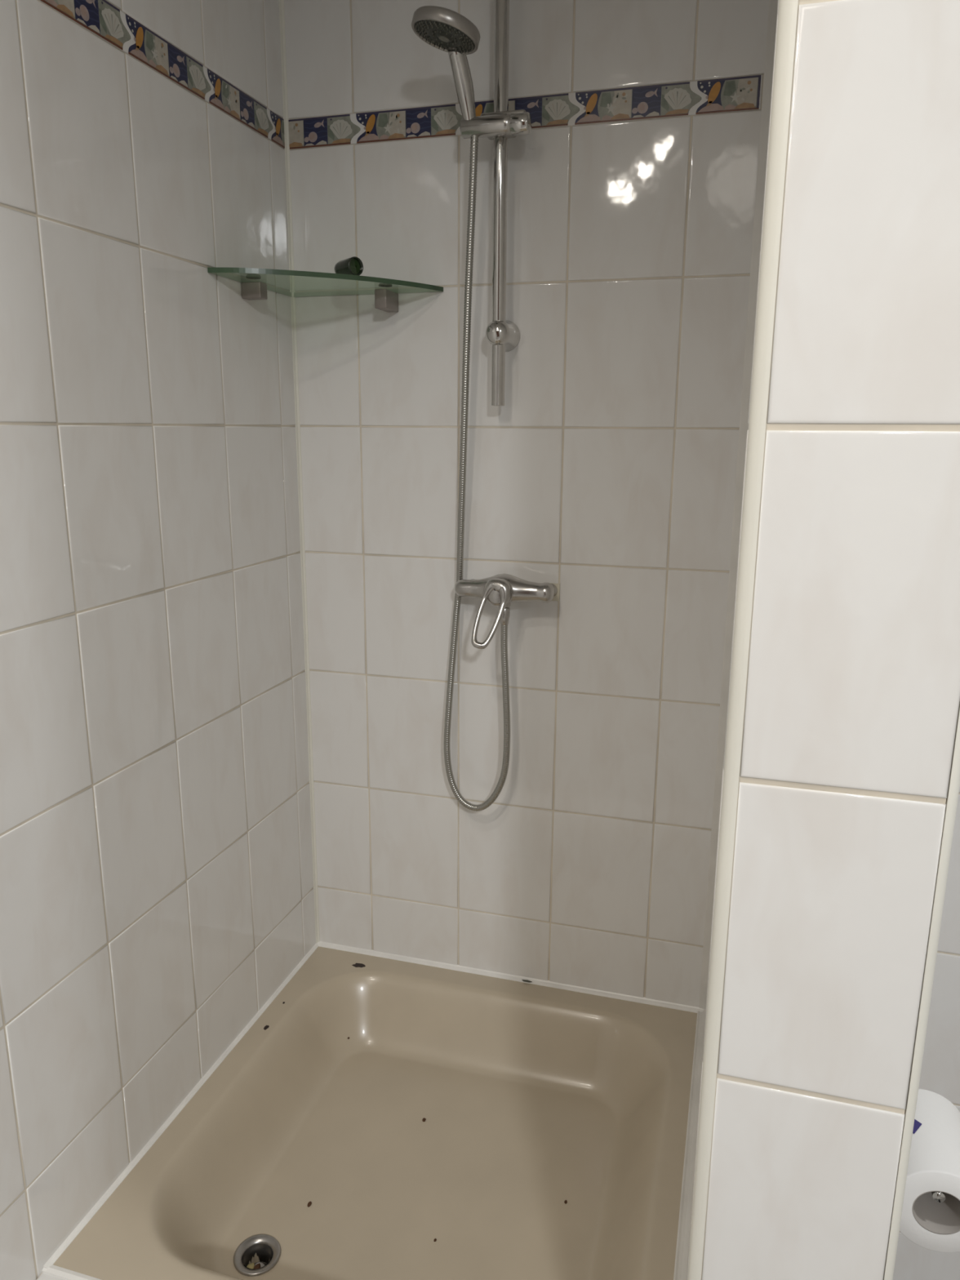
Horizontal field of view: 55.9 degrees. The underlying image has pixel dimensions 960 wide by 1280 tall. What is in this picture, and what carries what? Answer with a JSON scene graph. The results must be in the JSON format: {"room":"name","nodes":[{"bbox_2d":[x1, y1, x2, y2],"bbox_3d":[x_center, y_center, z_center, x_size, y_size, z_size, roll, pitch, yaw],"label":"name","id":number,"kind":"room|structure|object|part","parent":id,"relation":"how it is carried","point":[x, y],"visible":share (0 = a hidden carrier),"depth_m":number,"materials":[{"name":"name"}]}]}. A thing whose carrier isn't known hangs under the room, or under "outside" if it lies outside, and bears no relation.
{"room":"bathroom","nodes":[
{"label":"bathroom","id":0,"kind":"room"},
{"bbox_2d":[0,0,315,1279],"bbox_3d":[-0.887,0.027,0.316,0.150,2.511,3.550,4,14,16],"label":"wall","id":1,"kind":"structure","parent":0,"point":[157,891],"depth_m":1.34,"materials":[{"name":"white tile"}]},
{"bbox_2d":[36,1272,66,1279],"bbox_3d":[-0.217,1.028,1.087,0.859,0.217,0.170,4,14,16],"label":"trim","id":2,"kind":"structure","parent":1,"relation":"attached to","point":[43,1276],"depth_m":1.25,"materials":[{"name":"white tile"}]},
{"bbox_2d":[41,1264,100,1279],"bbox_3d":[-0.193,0.904,1.143,0.859,0.008,0.012,4,14,16],"label":"trim","id":3,"kind":"structure","parent":1,"relation":"attached to","point":[54,1270],"depth_m":1.25,"materials":[{"name":"white plastic"}]},
{"bbox_2d":[38,0,284,148],"bbox_3d":[-0.833,-0.565,0.081,0.003,0.050,3.399,4,14,16],"label":"trim","id":4,"kind":"structure","parent":1,"relation":"attached to","point":[101,18],"depth_m":1.33,"materials":[{"name":"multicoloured tile"}]},
{"bbox_2d":[43,943,318,1268],"bbox_3d":[-0.484,0.781,1.654,0.008,0.011,0.850,4,14,16],"label":"trim","id":5,"kind":"structure","parent":1,"relation":"attached to","point":[100,1203],"depth_m":1.51,"materials":[{"name":"white plastic"}]},
{"bbox_2d":[284,0,768,1007],"bbox_3d":[0.110,-0.305,1.758,1.092,2.511,0.150,4,14,16],"label":"wall","id":6,"kind":"structure","parent":0,"point":[605,473],"depth_m":1.69,"materials":[{"name":"white tile"}]},
{"bbox_2d":[279,0,319,943],"bbox_3d":[-0.360,-0.426,1.787,0.008,2.293,0.008,4,14,16],"label":"trim","id":7,"kind":"structure","parent":6,"relation":"attached to","point":[282,14],"depth_m":1.80,"materials":[{"name":"beige plastic"}]},
{"bbox_2d":[207,256,443,312],"bbox_3d":[-0.254,-0.619,1.558,0.306,0.072,0.291,4,14,16],"label":"corner shelf","id":8,"kind":"object","parent":6,"relation":"attached to","point":[385,300],"depth_m":1.56,"materials":[{"name":"clear glass"}]},
{"bbox_3d":[-0.254,-0.620,1.557,0.305,0.008,0.290,4,14,16],"label":"glass pane","id":9,"kind":"part","parent":8,"relation":"part of","materials":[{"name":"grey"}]},
{"bbox_3d":[-0.228,-0.638,1.552,0.031,0.031,0.052,-12,18,-42],"label":"bottle cap","id":10,"kind":"part","parent":8,"relation":"part of","materials":[{"name":"black plastic"}]},
{"bbox_2d":[459,0,532,405],"bbox_3d":[0.035,-0.810,1.531,0.116,0.802,0.098,4,14,16],"label":"riser rail","id":11,"kind":"object","parent":6,"relation":"attached to","point":[501,124],"visible":1,"depth_m":1.52,"materials":[{"name":"silver metal"}]},
{"bbox_2d":[411,5,479,119],"bbox_3d":[-0.046,-0.903,1.425,0.107,0.136,0.153,4,14,16],"label":"shower head","id":12,"kind":"object","parent":11,"relation":"on","point":[446,29],"visible":1,"depth_m":1.40,"materials":[{"name":"silver metal"}]},
{"bbox_3d":[-0.029,-0.900,1.467,0.030,0.111,0.067,6,15,25],"label":"handle","id":13,"kind":"part","parent":12,"relation":"part of","materials":[{"name":"silver metal"}]},
{"bbox_3d":[0.067,-0.843,1.478,0.031,0.032,0.032,4,14,16],"label":"clamp knob","id":14,"kind":"part","parent":11,"relation":"part of","materials":[{"name":"silver metal"}]},
{"bbox_2d":[454,573,557,648],"bbox_3d":[0.040,-0.058,1.678,0.188,0.127,0.148,4,14,16],"label":"shower mixer","id":15,"kind":"object","parent":6,"relation":"attached to","point":[500,590],"visible":1,"depth_m":1.65,"materials":[{"name":"silver metal"}]},
{"bbox_2d":[443,134,510,811],"bbox_3d":[-0.007,-0.250,1.660,0.139,1.217,0.053,10,16,34],"label":"shower hose","id":16,"kind":"object","parent":15,"relation":"attached to","point":[474,139],"visible":0.98,"depth_m":1.70,"materials":[{"name":"silver metal"}]},
{"bbox_3d":[0.018,-0.049,1.644,0.079,0.124,0.045,-10,17,-38],"label":"lever","id":17,"kind":"part","parent":15,"relation":"part of","materials":[{"name":"silver metal"}]},
{"bbox_2d":[316,941,703,1013],"bbox_3d":[0.042,0.718,1.932,0.860,0.014,0.010,4,14,16],"label":"trim","id":18,"kind":"structure","parent":6,"relation":"attached to","point":[325,944],"depth_m":1.92,"materials":[{"name":"white plastic"}]},
{"bbox_2d":[288,74,762,149],"bbox_3d":[0.046,-0.905,1.559,0.841,0.050,0.003,4,14,16],"label":"trim","id":19,"kind":"structure","parent":6,"relation":"attached to","point":[744,93],"depth_m":1.53,"materials":[{"name":"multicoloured tile"}]},
{"bbox_2d":[698,0,777,1009],"bbox_3d":[0.456,-0.368,1.559,0.016,2.293,0.006,4,14,16],"label":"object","id":20,"kind":"structure","parent":6,"relation":"attached to","point":[772,10],"depth_m":1.58,"materials":[{"name":"plastic"}]},
{"bbox_2d":[686,0,959,1279],"bbox_3d":[0.396,-0.145,1.085,0.158,2.511,1.021,4,14,16],"label":"wall partition","id":21,"kind":"structure","parent":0,"point":[852,692],"depth_m":0.62,"materials":[{"name":"white tile"}]},
{"bbox_2d":[673,1008,705,1279],"bbox_3d":[0.308,0.855,1.351,0.019,0.016,1.008,4,14,16],"label":"trim","id":22,"kind":"structure","parent":21,"relation":"attached to","point":[685,1212],"depth_m":1.45,"materials":[{"name":"plastic"}]},
{"bbox_2d":[687,0,798,1279],"bbox_3d":[0.185,-0.041,0.632,0.011,2.511,0.011,4,14,16],"label":"trim","id":23,"kind":"structure","parent":21,"relation":"attached to","point":[788,9],"depth_m":0.63,"materials":[{"name":"beige plastic"}]},
{"bbox_2d":[883,702,959,1279],"bbox_3d":[0.327,-0.030,0.591,0.008,2.511,0.008,4,14,16],"label":"trim","id":24,"kind":"structure","parent":21,"relation":"attached to","point":[952,798],"depth_m":0.66,"materials":[{"name":"beige plastic"}]},
{"bbox_2d":[931,1191,945,1202],"bbox_3d":[0.455,0.548,1.015,0.089,0.050,0.180,4,14,16],"label":"toilet roll holder","id":25,"kind":"object","parent":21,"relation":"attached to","point":[939,1197],"visible":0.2,"depth_m":0.92,"materials":[{"name":"silver metal"}]},
{"bbox_2d":[893,786,959,1279],"bbox_3d":[1.156,-0.190,1.296,1.183,2.511,0.483,4,14,16],"label":"wall","id":26,"kind":"structure","parent":0,"point":[940,1066],"depth_m":1.36,"materials":[{"name":"white tile"}]},
{"bbox_2d":[899,1088,959,1252],"bbox_3d":[0.487,0.571,0.982,0.097,0.097,0.125,4,14,16],"label":"toilet roll","id":27,"kind":"object","parent":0,"point":[934,1162],"visible":0.67,"depth_m":0.94,"materials":[{"name":"white paper"}]},
{"bbox_3d":[0.212,1.395,0.226,2.500,0.100,3.700,4,14,16],"label":"floor","id":28,"kind":"structure","parent":0,"visible":0},
{"bbox_2d":[53,946,697,1279],"bbox_3d":[-0.078,0.910,1.565,0.847,0.204,0.840,4,14,16],"label":"shower tray","id":29,"kind":"object","parent":28,"relation":"on","point":[532,1099],"visible":1,"depth_m":1.61,"materials":[{"name":"beige ceramic"}]}
]}

